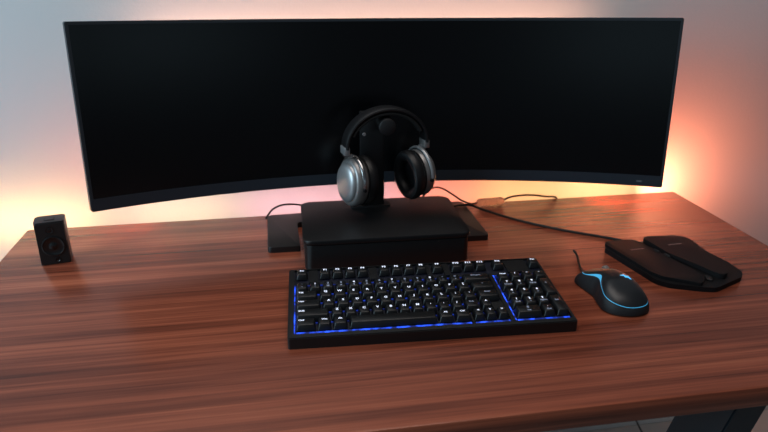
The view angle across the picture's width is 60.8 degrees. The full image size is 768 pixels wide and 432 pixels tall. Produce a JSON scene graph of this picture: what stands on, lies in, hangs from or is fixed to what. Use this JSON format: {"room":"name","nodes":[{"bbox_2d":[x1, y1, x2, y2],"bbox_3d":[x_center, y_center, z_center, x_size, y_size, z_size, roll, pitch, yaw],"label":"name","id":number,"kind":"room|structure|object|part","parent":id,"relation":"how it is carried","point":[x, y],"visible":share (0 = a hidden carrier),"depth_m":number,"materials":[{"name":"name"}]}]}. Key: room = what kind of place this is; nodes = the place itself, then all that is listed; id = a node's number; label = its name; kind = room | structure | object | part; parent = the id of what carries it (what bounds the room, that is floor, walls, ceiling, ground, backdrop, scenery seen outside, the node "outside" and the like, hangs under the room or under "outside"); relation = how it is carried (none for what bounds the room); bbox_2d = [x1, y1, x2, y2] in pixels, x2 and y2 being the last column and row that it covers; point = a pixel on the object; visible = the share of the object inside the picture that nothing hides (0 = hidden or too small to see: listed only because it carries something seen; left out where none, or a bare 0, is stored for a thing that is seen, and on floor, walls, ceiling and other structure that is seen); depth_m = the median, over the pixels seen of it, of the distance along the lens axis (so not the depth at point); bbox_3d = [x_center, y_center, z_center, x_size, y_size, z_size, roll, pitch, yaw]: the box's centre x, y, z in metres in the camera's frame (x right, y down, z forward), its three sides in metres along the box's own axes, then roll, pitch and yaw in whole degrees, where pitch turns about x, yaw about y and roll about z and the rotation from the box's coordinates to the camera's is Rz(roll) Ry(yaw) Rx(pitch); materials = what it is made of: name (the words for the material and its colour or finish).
{"room":"home office","nodes":[
{"label":"home office","id":0,"kind":"room"},
{"bbox_2d":[0,0,767,260],"bbox_3d":[-0.239,-0.526,1.330,5.200,2.500,0.100,-4,22,-9],"label":"wall","id":1,"kind":"structure","parent":0,"point":[717,153],"depth_m":1.43,"materials":[{"name":"grey paint"}]},
{"bbox_2d":[545,405,767,431],"bbox_3d":[-0.230,0.625,1.724,5.200,0.070,0.012,-4,22,-9],"label":"baseboard","id":2,"kind":"structure","parent":1,"relation":"attached to","point":[665,419],"depth_m":1.87,"materials":[{"name":"white paint"}]},
{"bbox_2d":[581,409,767,431],"bbox_3d":[0.008,1.226,0.430,5.200,0.100,3.100,-4,22,-9],"label":"floor","id":3,"kind":"structure","parent":0,"point":[761,425],"depth_m":1.87,"materials":[{"name":"grey"}]},
{"bbox_2d":[0,192,767,431],"bbox_3d":[0.038,0.460,1.215,1.385,0.750,0.696,-4,22,-9],"label":"desk","id":4,"kind":"object","parent":3,"relation":"on","point":[173,326],"visible":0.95,"depth_m":0.90,"materials":[{"name":"brown wood"}]},
{"bbox_2d":[33,214,72,264],"bbox_3d":[-0.579,0.041,1.145,0.048,0.080,0.040,-8,23,-19],"label":"speaker","id":5,"kind":"object","parent":4,"relation":"on","point":[51,231],"visible":1,"depth_m":1.13},
{"bbox_2d":[265,203,301,218],"bbox_3d":[-0.186,-0.009,1.327,0.114,0.038,0.008,2,22,5],"label":"cable","id":6,"kind":"object","parent":4,"relation":"on","point":[277,206],"visible":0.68,"depth_m":1.32,"materials":[{"name":"black rubber"}]},
{"bbox_2d":[62,18,683,252],"bbox_3d":[0.005,-0.165,1.225,1.058,0.406,0.197,-4,22,-9],"label":"monitor","id":7,"kind":"object","parent":4,"relation":"on","point":[166,110],"visible":0.89,"depth_m":1.22,"materials":[{"name":"black plastic"}]},
{"bbox_3d":[-0.020,0.019,1.294,0.414,0.011,0.188,-4,22,-9],"label":"plate","id":8,"kind":"part","parent":7,"relation":"part of","materials":[{"name":"black metal"}]},
{"bbox_2d":[301,196,469,268],"bbox_3d":[-0.005,0.027,1.216,0.291,0.055,0.193,-3,22,-7],"label":"storage box","id":9,"kind":"object","parent":4,"relation":"on","point":[426,229],"visible":0.96,"depth_m":1.15,"materials":[{"name":"black plastic"}]},
{"bbox_2d":[350,110,395,207],"bbox_3d":[-0.022,-0.098,1.207,0.078,0.184,0.067,-4,22,-9],"label":"stand","id":10,"kind":"object","parent":9,"relation":"on","point":[371,135],"visible":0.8,"depth_m":1.21,"materials":[{"name":"black plastic"}]},
{"bbox_3d":[-0.027,-0.022,1.260,0.077,0.003,0.022,-4,22,-9],"label":"plate","id":11,"kind":"part","parent":10,"relation":"part of","materials":[{"name":"black plastic"}]},
{"bbox_3d":[-0.023,-0.108,1.227,0.045,0.181,0.012,-4,22,-9],"label":"post","id":12,"kind":"part","parent":10,"relation":"part of","materials":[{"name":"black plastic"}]},
{"bbox_2d":[337,105,435,205],"bbox_3d":[0.005,-0.110,1.193,0.182,0.182,0.087,-8,23,-19],"label":"headphones","id":13,"kind":"object","parent":10,"relation":"hanging from","point":[414,169],"visible":1,"depth_m":1.17,"materials":[{"name":"black"}]},
{"bbox_2d":[337,155,378,205],"bbox_3d":[-0.048,-0.062,1.191,0.073,0.094,0.086,-4,22,-9],"label":"ear cup","id":14,"kind":"object","parent":13,"relation":"on","point":[357,176],"depth_m":1.16,"materials":[{"name":"silver metal"}]},
{"bbox_2d":[394,148,435,198],"bbox_3d":[0.058,-0.079,1.224,0.073,0.094,0.083,-4,22,-9],"label":"ear cup","id":15,"kind":"object","parent":13,"relation":"on","point":[414,169],"depth_m":1.20,"materials":[{"name":"black leather"}]},
{"bbox_3d":[-0.005,0.005,1.207,0.291,0.008,0.193,-3,22,-7],"label":"lid","id":16,"kind":"part","parent":9,"relation":"part of","materials":[{"name":"black plastic"}]},
{"bbox_2d":[287,258,577,349],"bbox_3d":[0.062,0.123,0.997,0.411,0.036,0.189,-2,22,-6],"label":"keyboard","id":17,"kind":"object","parent":4,"relation":"on","point":[382,304],"visible":1,"depth_m":0.96,"materials":[{"name":"black plastic"}]},
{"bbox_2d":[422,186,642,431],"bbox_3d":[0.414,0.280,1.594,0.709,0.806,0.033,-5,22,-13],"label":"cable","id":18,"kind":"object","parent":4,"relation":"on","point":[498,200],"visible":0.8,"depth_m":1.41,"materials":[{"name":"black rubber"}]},
{"bbox_2d":[453,204,622,239],"bbox_3d":[0.308,0.010,1.310,0.367,0.018,0.047,10,24,25],"label":"cable","id":19,"kind":"object","parent":4,"relation":"on","point":[457,205],"visible":0.84,"depth_m":1.31,"materials":[{"name":"black rubber"}]},
{"bbox_2d":[573,250,648,315],"bbox_3d":[0.352,0.092,1.068,0.075,0.038,0.222,-4,22,-10],"label":"computer mouse","id":20,"kind":"object","parent":4,"relation":"on","point":[615,292],"visible":1,"depth_m":0.99,"materials":[{"name":"black plastic"}]},
{"bbox_2d":[605,235,742,291],"bbox_3d":[0.504,0.080,1.131,0.182,0.018,0.190,-4,22,-9],"label":"pad","id":21,"kind":"object","parent":4,"relation":"on","point":[668,261],"visible":1,"depth_m":1.11,"materials":[{"name":"black plastic"}]},
{"bbox_3d":[0.463,0.078,1.129,0.072,0.005,0.192,-8,23,-20],"label":"panel","id":22,"kind":"part","parent":21,"relation":"part of","materials":[{"name":"black plastic"}]},
{"bbox_3d":[0.532,0.070,1.146,0.083,0.009,0.166,-4,22,-9],"label":"panel","id":23,"kind":"part","parent":21,"relation":"part of","materials":[{"name":"black plastic"}]},
{"bbox_3d":[0.364,0.558,1.006,0.290,0.720,0.083,-4,22,-9],"label":"leg","id":24,"kind":"part","parent":4,"relation":"part of","materials":[{"name":"black metal"}]}
]}

